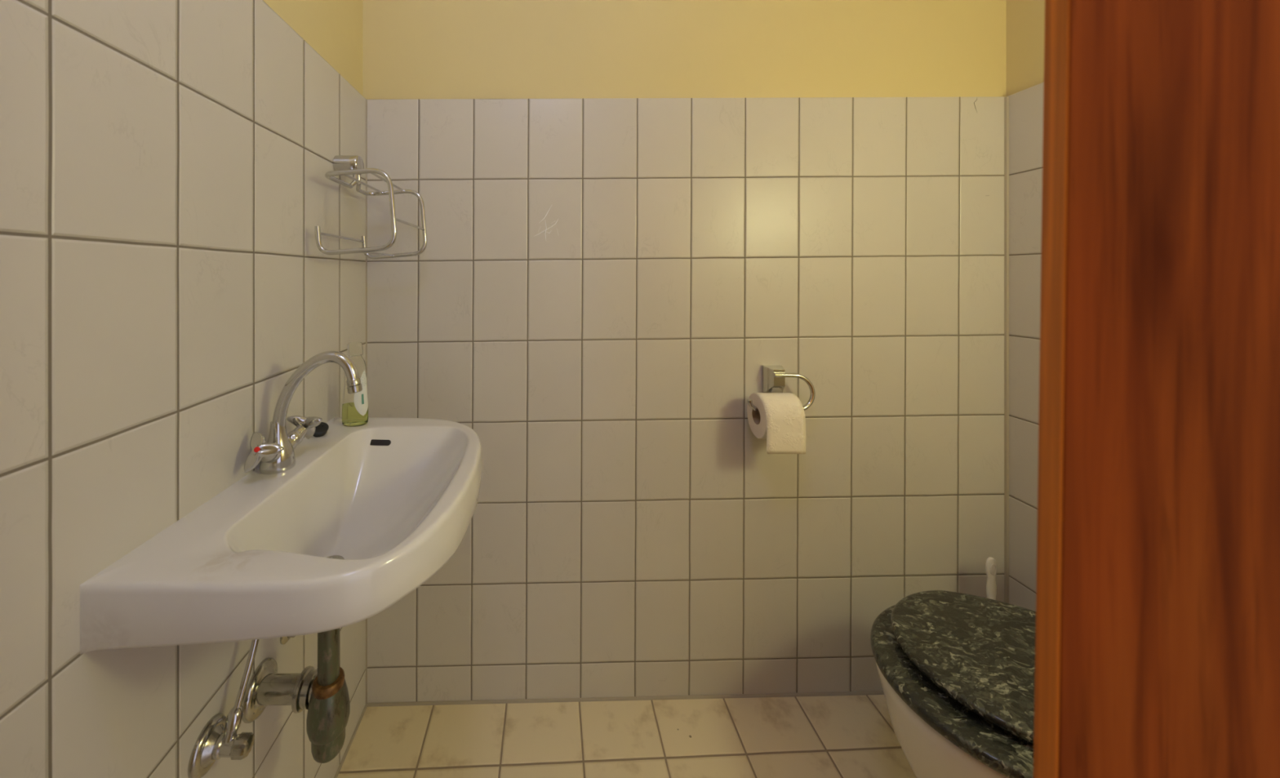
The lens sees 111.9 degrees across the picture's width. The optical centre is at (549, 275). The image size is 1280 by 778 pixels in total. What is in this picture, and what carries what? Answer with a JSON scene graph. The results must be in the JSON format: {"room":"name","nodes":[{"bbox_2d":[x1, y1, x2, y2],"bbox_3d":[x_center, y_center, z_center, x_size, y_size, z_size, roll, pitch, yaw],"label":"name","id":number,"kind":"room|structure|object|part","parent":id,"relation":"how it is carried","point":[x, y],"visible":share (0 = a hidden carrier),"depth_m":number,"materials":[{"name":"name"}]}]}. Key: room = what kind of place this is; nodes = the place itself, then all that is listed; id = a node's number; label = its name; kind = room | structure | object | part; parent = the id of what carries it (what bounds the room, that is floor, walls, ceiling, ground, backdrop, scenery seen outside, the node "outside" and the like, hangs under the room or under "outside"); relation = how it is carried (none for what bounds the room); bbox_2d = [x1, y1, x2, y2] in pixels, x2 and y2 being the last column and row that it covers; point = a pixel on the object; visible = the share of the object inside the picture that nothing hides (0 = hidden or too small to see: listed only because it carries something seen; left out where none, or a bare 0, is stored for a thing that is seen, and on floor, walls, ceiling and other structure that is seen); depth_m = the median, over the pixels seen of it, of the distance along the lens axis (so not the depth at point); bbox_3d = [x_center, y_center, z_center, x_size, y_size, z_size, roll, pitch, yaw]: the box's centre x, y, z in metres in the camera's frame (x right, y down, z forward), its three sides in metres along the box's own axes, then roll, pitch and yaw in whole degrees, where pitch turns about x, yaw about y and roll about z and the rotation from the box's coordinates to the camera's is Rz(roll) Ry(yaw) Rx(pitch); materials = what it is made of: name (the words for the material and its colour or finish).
{"room":"bathroom","nodes":[
{"label":"bathroom","id":0,"kind":"room"},
{"bbox_2d":[0,0,367,777],"bbox_3d":[-0.580,-0.022,0.025,0.160,2.440,2.650,0,0,0],"label":"wall","id":1,"kind":"structure","parent":0,"point":[165,277],"depth_m":0.54,"materials":[{"name":"white tile"}]},
{"bbox_2d":[187,639,259,777],"bbox_3d":[-0.473,0.564,0.668,0.063,0.324,0.147,0,0,0],"label":"shutoff valve","id":2,"kind":"object","parent":1,"relation":"attached to","point":[219,738],"visible":0.7,"depth_m":0.62,"materials":[{"name":"silver metal"}]},
{"bbox_3d":[-0.453,0.692,0.628,0.021,0.026,0.028,0,0,0],"label":"valve knob","id":3,"kind":"part","parent":2,"relation":"part of","materials":[{"name":"silver metal"}]},
{"bbox_2d":[80,416,482,653],"bbox_3d":[-0.316,0.419,0.732,0.379,0.174,0.553,0,0,0],"label":"washbasin","id":4,"kind":"object","parent":1,"relation":"attached to","point":[364,516],"visible":0.94,"depth_m":0.56,"materials":[{"name":"ceramic"}]},
{"bbox_2d":[241,627,350,763],"bbox_3d":[-0.424,0.655,0.731,0.171,0.296,0.082,0,0,6],"label":"trap","id":5,"kind":"object","parent":4,"relation":"attached to","point":[323,691],"visible":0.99,"depth_m":0.71,"materials":[{"name":"grey metal"}]},
{"bbox_2d":[311,728,345,763],"bbox_3d":[-0.372,0.778,0.717,0.051,0.050,0.051,0,0,0],"label":"trap","id":6,"kind":"object","parent":5,"relation":"on","point":[323,748],"depth_m":0.69,"materials":[{"name":"grey metal"}]},
{"bbox_2d":[244,351,362,474],"bbox_3d":[-0.427,0.232,0.759,0.171,0.202,0.131,0,0,-24],"label":"faucet","id":7,"kind":"object","parent":4,"relation":"on","point":[276,455],"visible":1,"depth_m":0.73,"materials":[{"name":"silver metal"}]},
{"bbox_3d":[-0.459,0.284,0.688,0.058,0.055,0.036,0,0,0],"label":"handle","id":8,"kind":"part","parent":7,"relation":"part of","materials":[{"name":"silver metal"}]},
{"bbox_3d":[-0.454,0.285,0.800,0.062,0.052,0.033,0,0,0],"label":"handle","id":9,"kind":"part","parent":7,"relation":"part of","materials":[{"name":"silver metal"}]},
{"bbox_3d":[-0.406,0.202,0.740,0.150,0.142,0.022,0,0,0],"label":"spout","id":10,"kind":"part","parent":7,"relation":"part of","materials":[{"name":"silver metal"}]},
{"bbox_2d":[312,422,328,436],"bbox_3d":[-0.480,0.320,0.888,0.033,0.027,0.033,0,0,12],"label":"plug","id":11,"kind":"object","parent":4,"relation":"on","point":[321,430],"visible":0.61,"depth_m":0.88,"materials":[{"name":"black rubber"}]},
{"bbox_2d":[342,342,368,426],"bbox_3d":[-0.437,0.241,0.957,0.057,0.182,0.041,0,0,0],"label":"soap bottle","id":12,"kind":"object","parent":4,"relation":"on","point":[354,406],"visible":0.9,"depth_m":0.94,"materials":[{"name":"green plastic"}]},
{"bbox_2d":[361,394,364,404],"bbox_3d":[-0.415,0.274,0.946,0.005,0.022,0.002,0,0,-45],"label":"print","id":13,"kind":"object","parent":12,"relation":"on","point":[362,395],"depth_m":0.95,"materials":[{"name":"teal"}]},
{"bbox_2d":[280,635,295,644],"bbox_3d":[-0.495,0.681,0.816,0.019,0.037,0.037,0,0,0],"label":"cap","id":14,"kind":"object","parent":1,"relation":"attached to","point":[283,640],"visible":0.26,"depth_m":0.80,"materials":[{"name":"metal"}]},
{"bbox_2d":[314,155,426,258],"bbox_3d":[-0.409,-0.163,0.981,0.192,0.242,0.225,0,0,0],"label":"holder","id":15,"kind":"object","parent":1,"relation":"attached to","point":[343,165],"visible":1,"depth_m":0.97,"materials":[{"name":"silver metal"}]},
{"bbox_2d":[337,694,915,777],"bbox_3d":[0.375,1.228,0.025,2.150,0.140,2.650,0,0,0],"label":"floor","id":16,"kind":"structure","parent":0,"point":[833,736],"depth_m":1.07,"materials":[{"name":"tile"}]},
{"bbox_2d":[870,590,1035,777],"bbox_3d":[0.958,0.853,0.790,0.641,0.621,0.410,0,0,0],"label":"toilet","id":17,"kind":"object","parent":16,"relation":"on","point":[956,671],"visible":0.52,"depth_m":0.78,"materials":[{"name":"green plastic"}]},
{"bbox_2d":[985,556,996,599],"bbox_3d":[1.150,0.948,1.112,0.104,0.426,0.104,0,0,0],"label":"toilet brush","id":18,"kind":"object","parent":16,"relation":"on","point":[991,564],"visible":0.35,"depth_m":1.11,"materials":[{"name":"white plastic"}]},
{"bbox_2d":[363,0,1008,706],"bbox_3d":[0.387,-0.022,1.258,1.818,2.440,0.184,0,0,0],"label":"wall","id":19,"kind":"structure","parent":0,"point":[634,210],"depth_m":1.19,"materials":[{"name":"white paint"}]},
{"bbox_2d":[746,392,805,453],"bbox_3d":[0.589,0.376,1.117,0.097,0.137,0.110,0,0,0],"label":"toilet roll","id":20,"kind":"object","parent":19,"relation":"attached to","point":[780,419],"visible":0.99,"depth_m":1.07,"materials":[{"name":"beige paper"}]},
{"bbox_2d":[746,364,815,411],"bbox_3d":[0.608,0.302,1.149,0.183,0.108,0.075,0,0,0],"label":"toilet roll holder","id":21,"kind":"object","parent":19,"relation":"attached to","point":[773,376],"visible":0.88,"depth_m":1.14,"materials":[{"name":"silver metal"}]},
{"bbox_3d":[0.523,0.328,1.118,0.014,0.009,0.013,0,0,0],"label":"knob","id":22,"kind":"part","parent":21,"relation":"part of","materials":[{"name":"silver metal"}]},
{"bbox_2d":[1006,0,1044,611],"bbox_3d":[1.355,-0.022,0.498,0.151,2.440,1.704,0,0,0],"label":"wall","id":23,"kind":"structure","parent":0,"point":[1025,19],"depth_m":1.15,"materials":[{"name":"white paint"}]},
{"bbox_3d":[0.475,0.138,-0.303,0.880,2.080,0.122,0,0,0],"label":"trim","id":24,"kind":"structure","parent":0,"visible":0},
{"bbox_2d":[1033,0,1279,777],"bbox_3d":[0.561,0.153,0.001,0.765,1.990,0.040,0,0,38],"label":"door","id":25,"kind":"structure","parent":24,"relation":"attached to","point":[1157,640],"depth_m":0.20,"materials":[{"name":"red wood"}]}
]}

